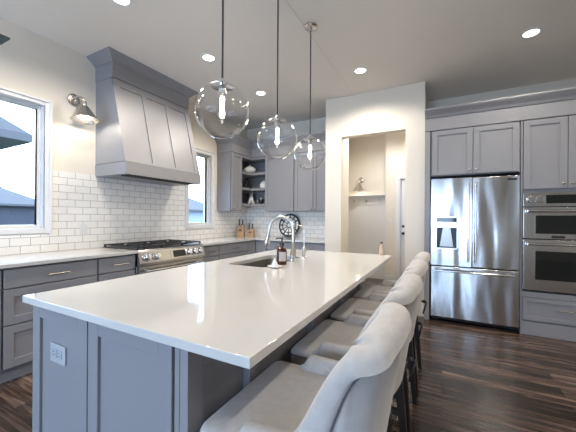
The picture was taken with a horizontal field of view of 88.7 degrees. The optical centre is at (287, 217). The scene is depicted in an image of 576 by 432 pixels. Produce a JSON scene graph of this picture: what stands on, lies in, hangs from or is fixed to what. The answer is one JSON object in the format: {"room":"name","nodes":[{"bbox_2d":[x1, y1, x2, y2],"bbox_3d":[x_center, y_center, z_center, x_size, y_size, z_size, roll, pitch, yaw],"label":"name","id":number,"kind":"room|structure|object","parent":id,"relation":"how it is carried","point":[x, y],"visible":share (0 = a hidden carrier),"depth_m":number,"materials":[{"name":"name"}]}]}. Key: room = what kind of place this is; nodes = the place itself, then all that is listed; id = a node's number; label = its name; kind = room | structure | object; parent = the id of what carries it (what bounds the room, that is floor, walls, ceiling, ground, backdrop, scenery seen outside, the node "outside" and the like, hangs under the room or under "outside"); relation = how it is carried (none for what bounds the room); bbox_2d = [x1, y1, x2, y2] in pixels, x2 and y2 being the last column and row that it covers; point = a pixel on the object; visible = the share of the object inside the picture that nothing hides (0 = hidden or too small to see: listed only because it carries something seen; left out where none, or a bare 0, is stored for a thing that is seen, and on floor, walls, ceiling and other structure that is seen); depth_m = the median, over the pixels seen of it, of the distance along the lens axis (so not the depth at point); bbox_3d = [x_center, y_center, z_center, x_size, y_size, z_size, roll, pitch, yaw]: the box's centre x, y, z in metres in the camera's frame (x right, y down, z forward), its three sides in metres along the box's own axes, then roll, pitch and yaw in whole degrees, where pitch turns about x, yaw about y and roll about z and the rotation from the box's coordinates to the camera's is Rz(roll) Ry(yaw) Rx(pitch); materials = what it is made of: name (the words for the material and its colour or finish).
{"room":"kitchen","nodes":[
{"label":"kitchen","id":0,"kind":"room"},
{"bbox_2d":[0,17,246,235],"bbox_3d":[-2.852,-0.278,2.332,0.160,3.060,8.680,0,0,28],"label":"wall","id":1,"kind":"structure","parent":0,"point":[31,63],"depth_m":3.09,"materials":[{"name":"beige paint"}]},
{"bbox_2d":[0,86,52,234],"bbox_3d":[-2.808,-0.511,2.363,0.186,1.337,1.491,0,0,28],"label":"window","id":2,"kind":"structure","parent":1,"relation":"in","point":[42,201],"depth_m":2.94,"materials":[{"name":"white"}]},
{"bbox_2d":[67,93,98,124],"bbox_3d":[-2.159,-1.169,3.095,0.346,0.334,0.256,0,0,28],"label":"wall sconce","id":3,"kind":"object","parent":1,"relation":"attached to","point":[83,115],"visible":1,"depth_m":3.12,"materials":[{"name":"silver metal"}]},
{"bbox_2d":[80,224,86,233],"bbox_3d":[-2.260,0.123,3.259,0.008,0.115,0.075,0,0,28],"label":"wall outlet","id":4,"kind":"object","parent":1,"relation":"attached to","point":[83,227],"visible":1,"depth_m":3.25,"materials":[{"name":"white plastic"}]},
{"bbox_2d":[0,170,246,255],"bbox_3d":[-2.115,-0.073,3.554,0.012,0.830,5.530,0,0,28],"label":"backsplash","id":5,"kind":"structure","parent":1,"relation":"attached to","point":[112,210],"depth_m":3.53,"materials":[{"name":"tile"}]},
{"bbox_2d":[86,46,200,185],"bbox_3d":[-1.705,-1.128,3.731,0.563,1.346,1.296,0,0,28],"label":"range hood","id":6,"kind":"object","parent":1,"relation":"attached to","point":[144,134],"visible":1,"depth_m":3.43,"materials":[{"name":"grey paint"},{"name":"stainless steel"}]},
{"bbox_2d":[185,147,214,229],"bbox_3d":[-1.496,-0.477,4.865,0.186,1.315,0.649,0,0,28],"label":"window","id":7,"kind":"structure","parent":1,"relation":"in","point":[209,157],"depth_m":5.06,"materials":[{"name":"white wood"}]},
{"bbox_2d":[217,152,241,210],"bbox_3d":[-1.024,-0.632,5.250,0.359,1.010,0.304,0,0,28],"label":"upper cabinet","id":8,"kind":"object","parent":1,"relation":"attached to","point":[229,164],"visible":1,"depth_m":5.14,"materials":[{"name":"grey paint"}]},
{"bbox_2d":[0,0,575,129],"bbox_3d":[0.716,-1.835,1.268,7.530,0.100,10.500,0,0,28],"label":"ceiling","id":9,"kind":"structure","parent":0,"point":[459,48],"depth_m":3.00,"materials":[{"name":"beige paint"}]},
{"bbox_2d":[0,34,9,44],"bbox_3d":[-2.094,-1.438,1.468,1.106,0.730,1.053,0,0,28],"label":"ceiling fan","id":10,"kind":"object","parent":9,"relation":"hanging from","point":[3,38],"visible":1,"depth_m":1.90,"materials":[{"name":"grey"}]},
{"bbox_2d":[111,0,132,6],"bbox_3d":[-1.373,-1.795,2.420,0.176,0.006,0.176,0,0,28],"label":"recessed light","id":11,"kind":"object","parent":9,"relation":"in","point":[124,3],"visible":1,"depth_m":2.46,"materials":[{"name":"white"}]},
{"bbox_2d":[200,53,216,61],"bbox_3d":[-0.889,-1.792,3.300,0.176,0.006,0.176,0,0,28],"label":"recessed light","id":12,"kind":"object","parent":9,"relation":"in","point":[207,57],"visible":1,"depth_m":3.29,"materials":[{"name":"white"}]},
{"bbox_2d":[194,0,249,138],"bbox_3d":[-0.365,-1.119,1.652,0.304,1.346,0.304,0,0,28],"label":"globe pendant","id":13,"kind":"object","parent":9,"relation":"hanging from","point":[221,86],"visible":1,"depth_m":1.65,"materials":[{"name":"clear glass"}]},
{"bbox_2d":[255,91,266,95],"bbox_3d":[-0.390,-1.789,4.230,0.176,0.006,0.176,0,0,28],"label":"recessed light","id":14,"kind":"object","parent":9,"relation":"in","point":[259,93],"visible":1,"depth_m":4.24,"materials":[{"name":"white"}]},
{"bbox_2d":[257,0,296,159],"bbox_3d":[-0.077,-1.113,2.201,0.304,1.354,0.304,0,0,28],"label":"globe pendant","id":15,"kind":"object","parent":9,"relation":"hanging from","point":[276,120],"visible":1,"depth_m":2.20,"materials":[{"name":"clear glass"}]},
{"bbox_2d":[294,22,325,170],"bbox_3d":[0.208,-1.115,2.746,0.304,1.346,0.304,0,0,28],"label":"globe pendant","id":16,"kind":"object","parent":9,"relation":"hanging from","point":[310,27],"visible":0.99,"depth_m":2.74,"materials":[{"name":"clear glass"}]},
{"bbox_2d":[285,0,353,94],"bbox_3d":[-0.493,-1.792,1.515,0.008,0.002,6.215,0,0,28],"label":"trim","id":17,"kind":"structure","parent":9,"relation":"attached to","point":[285,0],"depth_m":3.06,"materials":[{"name":"beige paint"}]},
{"bbox_2d":[353,67,367,73],"bbox_3d":[0.876,-1.781,3.566,0.176,0.006,0.176,0,0,28],"label":"recessed light","id":18,"kind":"object","parent":9,"relation":"in","point":[360,70],"visible":1,"depth_m":3.56,"materials":[{"name":"white plastic"}]},
{"bbox_2d":[519,27,542,38],"bbox_3d":[2.331,-1.771,2.826,0.176,0.006,0.176,0,0,28],"label":"recessed light","id":19,"kind":"object","parent":9,"relation":"in","point":[532,32],"visible":1,"depth_m":2.82,"materials":[{"name":"white"}]},
{"bbox_2d":[0,278,575,431],"bbox_3d":[0.696,1.325,1.268,7.530,0.100,10.500,0,0,28],"label":"floor","id":20,"kind":"structure","parent":0,"point":[472,377],"depth_m":2.24,"materials":[{"name":"brown wood"}]},
{"bbox_2d":[0,269,0,370],"bbox_3d":[-2.559,0.812,1.990,0.684,0.883,0.751,0,0,28],"label":"base cabinet","id":21,"kind":"object","parent":20,"relation":"on","point":[0,269],"visible":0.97,"depth_m":2.17,"materials":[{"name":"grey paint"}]},
{"bbox_2d":[0,247,136,268],"bbox_3d":[-2.319,0.356,2.442,0.662,0.030,1.874,0,0,28],"label":"countertop","id":22,"kind":"structure","parent":21,"relation":"on","point":[18,260],"depth_m":2.67,"materials":[{"name":"grey stone"}]},
{"bbox_2d":[0,258,96,383],"bbox_3d":[-2.226,0.814,2.626,0.684,0.883,0.683,0,0,28],"label":"base cabinet","id":23,"kind":"object","parent":20,"relation":"on","point":[16,327],"visible":0.62,"depth_m":2.31,"materials":[{"name":"grey paint"}]},
{"bbox_2d":[96,254,134,281],"bbox_3d":[-1.978,0.816,3.099,0.684,0.883,0.385,0,0,28],"label":"base cabinet","id":24,"kind":"object","parent":20,"relation":"on","point":[113,267],"visible":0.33,"depth_m":2.93,"materials":[{"name":"grey paint"}]},
{"bbox_2d":[101,239,204,274],"bbox_3d":[-1.625,0.783,3.676,0.749,0.953,0.954,0,0,28],"label":"gas range","id":25,"kind":"object","parent":20,"relation":"on","point":[156,255],"visible":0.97,"depth_m":3.45,"materials":[{"name":"silver metal"}]},
{"bbox_2d":[106,243,200,249],"bbox_3d":[-1.661,0.341,3.697,0.628,0.006,0.930,0,0,28],"label":"cooktop","id":26,"kind":"object","parent":25,"relation":"in","point":[167,246],"depth_m":3.46,"materials":[{"name":"black metal"}]},
{"bbox_2d":[32,280,364,431],"bbox_3d":[-0.191,0.827,2.137,1.010,0.883,2.327,0,0,28],"label":"kitchen island","id":27,"kind":"object","parent":20,"relation":"on","point":[112,380],"visible":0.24,"depth_m":1.10,"materials":[{"name":"grey paint"}]},
{"bbox_2d":[50,342,66,365],"bbox_3d":[-0.985,0.582,1.262,0.120,0.080,0.010,0,0,28],"label":"wall outlet","id":28,"kind":"object","parent":27,"relation":"attached to","point":[58,353],"visible":1,"depth_m":1.25,"materials":[{"name":"grey plastic"}]},
{"bbox_2d":[52,348,56,357],"bbox_3d":[-1.005,0.582,1.269,0.030,0.036,0.004,0,0,28],"label":"receptacle","id":29,"kind":"object","parent":28,"relation":"attached to","point":[54,350],"depth_m":1.27,"materials":[{"name":"grey plastic"}]},
{"bbox_2d":[57,350,61,359],"bbox_3d":[-0.968,0.582,1.249,0.030,0.036,0.004,0,0,28],"label":"receptacle","id":30,"kind":"object","parent":28,"relation":"attached to","point":[59,352],"depth_m":1.25,"materials":[{"name":"grey plastic"}]},
{"bbox_2d":[22,249,391,368],"bbox_3d":[-0.089,0.370,2.095,1.237,0.030,2.394,0,0,28],"label":"island countertop","id":31,"kind":"structure","parent":27,"relation":"on","point":[226,310],"depth_m":1.26,"materials":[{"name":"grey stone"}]},
{"bbox_2d":[241,258,289,266],"bbox_3d":[-0.168,0.491,2.474,0.370,0.212,0.670,0,0,28],"label":"sink","id":32,"kind":"object","parent":31,"relation":"in","point":[265,262],"visible":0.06,"depth_m":2.71,"materials":[{"name":"silver metal"}]},
{"bbox_2d":[268,258,281,267],"bbox_3d":[-0.096,0.321,2.115,0.107,0.067,0.108,0,0,28],"label":"dish","id":33,"kind":"object","parent":31,"relation":"on","point":[274,264],"visible":1,"depth_m":2.10,"materials":[{"name":"white ceramic"}]},
{"bbox_2d":[264,215,296,260],"bbox_3d":[-0.079,0.165,2.480,0.326,0.380,0.122,0,0,28],"label":"kitchen faucet","id":34,"kind":"object","parent":31,"relation":"on","point":[267,238],"visible":1,"depth_m":2.45,"materials":[{"name":"silver metal"}]},
{"bbox_2d":[276,237,286,264],"bbox_3d":[-0.050,0.252,2.259,0.083,0.206,0.078,0,0,-11],"label":"soap bottle","id":35,"kind":"object","parent":31,"relation":"on","point":[281,251],"visible":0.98,"depth_m":2.23,"materials":[{"name":"orange glass"}]},
{"bbox_2d":[295,225,308,257],"bbox_3d":[0.126,0.208,2.654,0.132,0.296,0.052,0,0,28],"label":"filter faucet","id":36,"kind":"object","parent":31,"relation":"on","point":[304,250],"visible":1,"depth_m":2.64,"materials":[{"name":"silver metal"}]},
{"bbox_2d":[379,242,383,254],"bbox_3d":[0.915,0.296,2.890,0.041,0.129,0.042,0,0,28],"label":"slim bottle","id":37,"kind":"object","parent":31,"relation":"on","point":[381,250],"visible":1,"depth_m":2.88,"materials":[{"name":"beige ceramic"}]},
{"bbox_2d":[203,245,218,262],"bbox_3d":[-1.359,0.820,4.279,0.684,0.883,0.351,0,0,28],"label":"base cabinet","id":38,"kind":"object","parent":20,"relation":"on","point":[211,252],"visible":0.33,"depth_m":4.15,"materials":[{"name":"grey paint"}]},
{"bbox_2d":[182,235,324,245],"bbox_3d":[-0.424,0.368,4.682,1.940,0.030,1.934,0,0,28],"label":"countertop","id":39,"kind":"structure","parent":38,"relation":"on","point":[222,240],"depth_m":4.81,"materials":[{"name":"grey stone"}]},
{"bbox_2d":[237,225,244,236],"bbox_3d":[-0.893,0.238,5.609,0.130,0.224,0.113,0,0,8],"label":"knife block","id":40,"kind":"object","parent":39,"relation":"on","point":[240,229],"visible":0.94,"depth_m":5.56,"materials":[{"name":"brown wood"}]},
{"bbox_2d":[247,228,254,236],"bbox_3d":[-0.706,0.273,5.601,0.125,0.156,0.103,0,0,10],"label":"knife block","id":41,"kind":"object","parent":39,"relation":"on","point":[250,232],"visible":1,"depth_m":5.56,"materials":[{"name":"brown wood"}]},
{"bbox_2d":[279,214,299,236],"bbox_3d":[0.024,0.132,5.432,0.430,0.423,0.109,0,0,28],"label":"round platter","id":42,"kind":"object","parent":39,"relation":"on","point":[284,225],"visible":0.77,"depth_m":5.43,"materials":[{"name":"metal"}]},
{"bbox_2d":[217,241,247,259],"bbox_3d":[-1.109,0.821,4.755,0.684,0.883,0.722,0,0,28],"label":"base cabinet","id":43,"kind":"object","parent":20,"relation":"on","point":[228,250],"visible":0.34,"depth_m":4.57,"materials":[{"name":"grey paint"}]},
{"bbox_2d":[246,240,266,253],"bbox_3d":[-0.660,0.824,5.418,0.865,0.883,0.868,0,0,28],"label":"base cabinet","id":44,"kind":"object","parent":20,"relation":"on","point":[255,246],"visible":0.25,"depth_m":5.07,"materials":[{"name":"grey paint"}]},
{"bbox_2d":[267,241,295,250],"bbox_3d":[0.008,0.829,5.171,0.539,0.883,0.684,0,0,28],"label":"base cabinet","id":45,"kind":"object","parent":20,"relation":"on","point":[273,245],"visible":0.17,"depth_m":4.93,"materials":[{"name":"grey paint"}]},
{"bbox_2d":[199,302,411,431],"bbox_3d":[0.086,0.766,0.942,0.563,1.010,0.504,0,0,28],"label":"counter stool","id":46,"kind":"object","parent":20,"relation":"on","point":[353,393],"visible":1,"depth_m":0.76,"materials":[{"name":"fabric"}]},
{"bbox_2d":[295,242,324,250],"bbox_3d":[0.486,0.832,4.921,0.539,0.883,0.684,0,0,28],"label":"base cabinet","id":47,"kind":"object","parent":20,"relation":"on","point":[298,245],"visible":0.17,"depth_m":4.64,"materials":[{"name":"grey paint"}]},
{"bbox_2d":[290,274,422,431],"bbox_3d":[0.357,0.767,1.459,0.563,1.010,0.504,0,0,28],"label":"counter stool","id":48,"kind":"object","parent":20,"relation":"on","point":[332,339],"visible":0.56,"depth_m":1.36,"materials":[{"name":"fabric"}]},
{"bbox_2d":[329,260,427,431],"bbox_3d":[0.612,0.769,1.944,0.563,1.010,0.504,0,0,28],"label":"counter stool","id":49,"kind":"object","parent":20,"relation":"on","point":[368,306],"visible":0.4,"depth_m":1.85,"materials":[{"name":"fabric"}]},
{"bbox_2d":[352,252,430,394],"bbox_3d":[0.861,0.771,2.420,0.563,1.010,0.504,0,0,28],"label":"counter stool","id":50,"kind":"object","parent":20,"relation":"on","point":[385,286],"visible":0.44,"depth_m":2.39,"materials":[{"name":"fabric"}]},
{"bbox_2d":[424,132,430,319],"bbox_3d":[1.952,0.099,4.095,0.061,2.368,0.863,0,0,28],"label":"end panel","id":51,"kind":"object","parent":20,"relation":"on","point":[427,209],"visible":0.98,"depth_m":3.71,"materials":[{"name":"grey paint"}]},
{"bbox_2d":[430,175,519,329],"bbox_3d":[2.353,0.401,3.808,0.892,1.768,0.868,0,0,28],"label":"refrigerator","id":52,"kind":"object","parent":20,"relation":"on","point":[475,221],"visible":1,"depth_m":3.46,"materials":[{"name":"silver metal"}]},
{"bbox_2d":[516,115,575,341],"bbox_3d":[3.144,0.106,3.446,0.830,2.368,0.896,0,0,28],"label":"tall cabinet","id":53,"kind":"object","parent":20,"relation":"on","point":[547,145],"visible":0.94,"depth_m":3.17,"materials":[{"name":"grey paint"}]},
{"bbox_2d":[522,191,575,294],"bbox_3d":[3.062,0.266,3.320,0.764,1.084,0.674,0,0,28],"label":"wall oven","id":54,"kind":"object","parent":53,"relation":"in","point":[548,218],"visible":0.99,"depth_m":3.15,"materials":[{"name":"silver metal"}]},
{"bbox_2d":[247,117,348,252],"bbox_3d":[0.111,-0.259,5.577,2.073,3.060,0.120,0,0,28],"label":"wall","id":55,"kind":"structure","parent":0,"point":[317,125],"depth_m":5.46,"materials":[{"name":"beige paint"}]},
{"bbox_2d":[242,155,264,206],"bbox_3d":[-0.694,-0.679,5.585,0.611,0.910,0.591,0,0,28],"label":"corner shelf unit","id":56,"kind":"object","parent":55,"relation":"attached to","point":[253,180],"visible":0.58,"depth_m":5.81,"materials":[{"name":"grey paint"}]},
{"bbox_2d":[243,164,255,172],"bbox_3d":[-0.742,-0.952,5.733,0.242,0.200,0.242,0,0,-39],"label":"lidded jar","id":57,"kind":"object","parent":56,"relation":"on","point":[250,169],"visible":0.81,"depth_m":5.65,"materials":[{"name":"white ceramic"}]},
{"bbox_2d":[247,192,254,203],"bbox_3d":[-0.712,-0.387,5.772,0.154,0.239,0.198,0,0,28],"label":"dog figurine","id":58,"kind":"object","parent":56,"relation":"on","point":[251,198],"visible":0.94,"depth_m":5.71,"materials":[{"name":"white ceramic"}]},
{"bbox_2d":[257,198,264,203],"bbox_3d":[-0.515,-0.327,5.611,0.140,0.126,0.122,0,0,-12],"label":"teapot","id":59,"kind":"object","parent":56,"relation":"on","point":[260,201],"visible":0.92,"depth_m":5.57,"materials":[{"name":"black ceramic"}]},
{"bbox_2d":[265,154,299,211],"bbox_3d":[-0.089,-0.626,5.428,0.604,1.010,0.328,0,0,28],"label":"upper cabinet","id":60,"kind":"object","parent":55,"relation":"attached to","point":[279,174],"visible":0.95,"depth_m":5.29,"materials":[{"name":"grey paint"}]},
{"bbox_2d":[247,207,324,237],"bbox_3d":[0.030,0.069,5.544,1.941,0.575,0.012,0,0,28],"label":"backsplash","id":61,"kind":"structure","parent":55,"relation":"attached to","point":[313,223],"depth_m":5.63,"materials":[{"name":"tile"}]},
{"bbox_2d":[294,150,325,211],"bbox_3d":[0.491,-0.622,5.106,0.719,1.010,0.359,0,0,28],"label":"upper cabinet","id":62,"kind":"object","parent":55,"relation":"attached to","point":[309,186],"visible":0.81,"depth_m":5.01,"materials":[{"name":"grey paint"}]},
{"bbox_2d":[214,131,325,157],"bbox_3d":[-0.196,-1.277,5.110,1.950,0.289,0.996,0,0,28],"label":"crown molding","id":63,"kind":"structure","parent":62,"relation":"attached to","point":[238,144],"depth_m":5.15,"materials":[{"name":"grey paint"}]},
{"bbox_2d":[343,139,346,251],"bbox_3d":[0.810,-0.255,4.809,0.120,3.060,0.590,0,0,28],"label":"wall","id":64,"kind":"structure","parent":0,"point":[345,140],"depth_m":4.97,"materials":[{"name":"beige paint"}]},
{"bbox_2d":[349,134,385,194],"bbox_3d":[1.717,-0.249,6.395,0.840,3.060,0.120,0,0,28],"label":"wall","id":65,"kind":"structure","parent":0,"point":[367,154],"depth_m":6.33,"materials":[{"name":"beige paint"}]},
{"bbox_2d":[353,177,364,191],"bbox_3d":[1.512,-0.726,6.260,0.251,0.311,0.311,0,0,28],"label":"wall sconce","id":66,"kind":"object","parent":65,"relation":"attached to","point":[358,188],"visible":1,"depth_m":6.19,"materials":[{"name":"silver metal"}]},
{"bbox_2d":[348,205,384,272],"bbox_3d":[1.682,0.433,6.335,0.836,1.435,0.014,0,0,28],"label":"wall","id":67,"kind":"structure","parent":65,"relation":"attached to","point":[366,223],"depth_m":6.33,"materials":[{"name":"white paint"}]},
{"bbox_2d":[348,198,384,204],"bbox_3d":[1.671,-0.351,6.306,0.836,0.134,0.079,0,0,28],"label":"hook rail","id":68,"kind":"object","parent":65,"relation":"attached to","point":[370,201],"visible":0.86,"depth_m":6.30,"materials":[{"name":"white wood"}]},
{"bbox_2d":[349,194,384,198],"bbox_3d":[1.660,-0.457,6.283,0.836,0.075,0.129,0,0,28],"label":"wall shelf","id":69,"kind":"object","parent":65,"relation":"attached to","point":[369,195],"visible":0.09,"depth_m":6.28,"materials":[{"name":"white wood"}]},
{"bbox_2d":[367,272,384,278],"bbox_3d":[1.676,1.216,6.334,0.840,0.130,0.016,0,0,28],"label":"baseboard","id":70,"kind":"structure","parent":65,"relation":"attached to","point":[375,275],"depth_m":6.21,"materials":[{"name":"white"}]},
{"bbox_2d":[325,81,425,306],"bbox_3d":[1.199,-0.252,4.205,1.369,3.060,0.120,0,0,28],"label":"wall","id":71,"kind":"structure","parent":0,"point":[400,108],"depth_m":4.08,"materials":[{"name":"beige paint"}]},
{"bbox_2d":[418,306,423,316],"bbox_3d":[1.659,1.216,3.882,0.237,0.130,0.016,0,0,28],"label":"baseboard opening","id":72,"kind":"structure","parent":71,"relation":"attached to","point":[421,307],"depth_m":3.83,"materials":[{"name":"white"}]},
{"bbox_2d":[385,132,405,280],"bbox_3d":[2.410,-0.244,5.918,0.830,3.060,0.320,0,0,28],"label":"wall","id":73,"kind":"structure","parent":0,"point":[395,142],"depth_m":5.91,"materials":[{"name":"beige paint"}]},
{"bbox_2d":[385,275,393,279],"bbox_3d":[2.035,1.218,5.920,0.180,0.130,0.016,0,0,28],"label":"baseboard","id":74,"kind":"structure","parent":73,"relation":"attached to","point":[387,277],"depth_m":5.91,"materials":[{"name":"white"}]},
{"bbox_2d":[387,218,391,223],"bbox_3d":[2.041,0.063,5.923,0.085,0.120,0.012,0,0,28],"label":"light switch","id":75,"kind":"object","parent":73,"relation":"attached to","point":[389,220],"visible":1,"depth_m":5.92,"materials":[{"name":"white plastic"}]},
{"bbox_2d":[395,174,404,280],"bbox_3d":[2.383,0.215,5.802,0.505,2.140,0.148,0,0,28],"label":"door","id":76,"kind":"structure","parent":73,"relation":"attached to","point":[399,184],"depth_m":5.84,"materials":[{"name":"white wood"}]},
{"bbox_2d":[426,90,427,108],"bbox_3d":[2.212,-0.246,4.792,0.120,3.060,1.860,0,0,28],"label":"wall","id":77,"kind":"structure","parent":0,"point":[426,90],"depth_m":4.13,"materials":[{"name":"beige paint"}]},
{"bbox_2d":[428,78,575,108],"bbox_3d":[3.840,-0.235,3.667,3.808,3.060,0.120,0,0,28],"label":"wall","id":78,"kind":"structure","parent":0,"point":[560,84],"depth_m":4.05,"materials":[{"name":"beige paint"}]},
{"bbox_2d":[430,122,519,178],"bbox_3d":[2.380,-0.800,3.852,0.906,0.565,0.891,0,0,28],"label":"upper cabinet","id":79,"kind":"object","parent":78,"relation":"attached to","point":[487,150],"visible":1,"depth_m":3.48,"materials":[{"name":"grey paint"}]},
{"bbox_2d":[425,86,575,132],"bbox_3d":[2.722,-1.213,3.651,1.823,0.262,0.943,0,0,28],"label":"crown molding","id":80,"kind":"structure","parent":79,"relation":"on","point":[557,102],"depth_m":3.33,"materials":[{"name":"grey paint"}]},
{"label":"outside","id":81,"kind":"structure","parent":0,"visible":0},
{"bbox_3d":[-26.002,2.152,19.272,56.070,0.100,70.000,0,0,28],"label":"ground","id":82,"kind":"structure","parent":81,"visible":0},
{"bbox_2d":[0,116,32,149],"bbox_3d":[-12.738,-2.112,2.706,12.100,8.600,12.150,0,0,28],"label":"neighbor house","id":83,"kind":"structure","parent":82,"relation":"on","point":[11,135],"depth_m":5.14,"materials":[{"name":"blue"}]},
{"bbox_2d":[0,187,33,224],"bbox_3d":[-23.092,-0.104,15.609,7.400,4.450,15.000,0,0,28],"label":"neighbor house","id":84,"kind":"structure","parent":82,"relation":"on","point":[15,208],"depth_m":19.19,"materials":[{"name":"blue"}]},
{"bbox_2d":[189,198,203,221],"bbox_3d":[-9.892,0.106,26.358,6.900,4.200,5.400,0,0,28],"label":"neighbor house","id":85,"kind":"structure","parent":82,"relation":"on","point":[196,208],"depth_m":24.49,"materials":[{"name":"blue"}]},
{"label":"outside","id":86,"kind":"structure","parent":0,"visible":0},
{"bbox_2d":[0,186,34,189],"bbox_3d":[-11.530,-1.419,16.325,0.060,0.082,11.800,0,0,28],"label":"power line","id":87,"kind":"object","parent":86,"point":[0,186],"visible":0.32,"depth_m":13.93,"materials":[{"name":"grey"}]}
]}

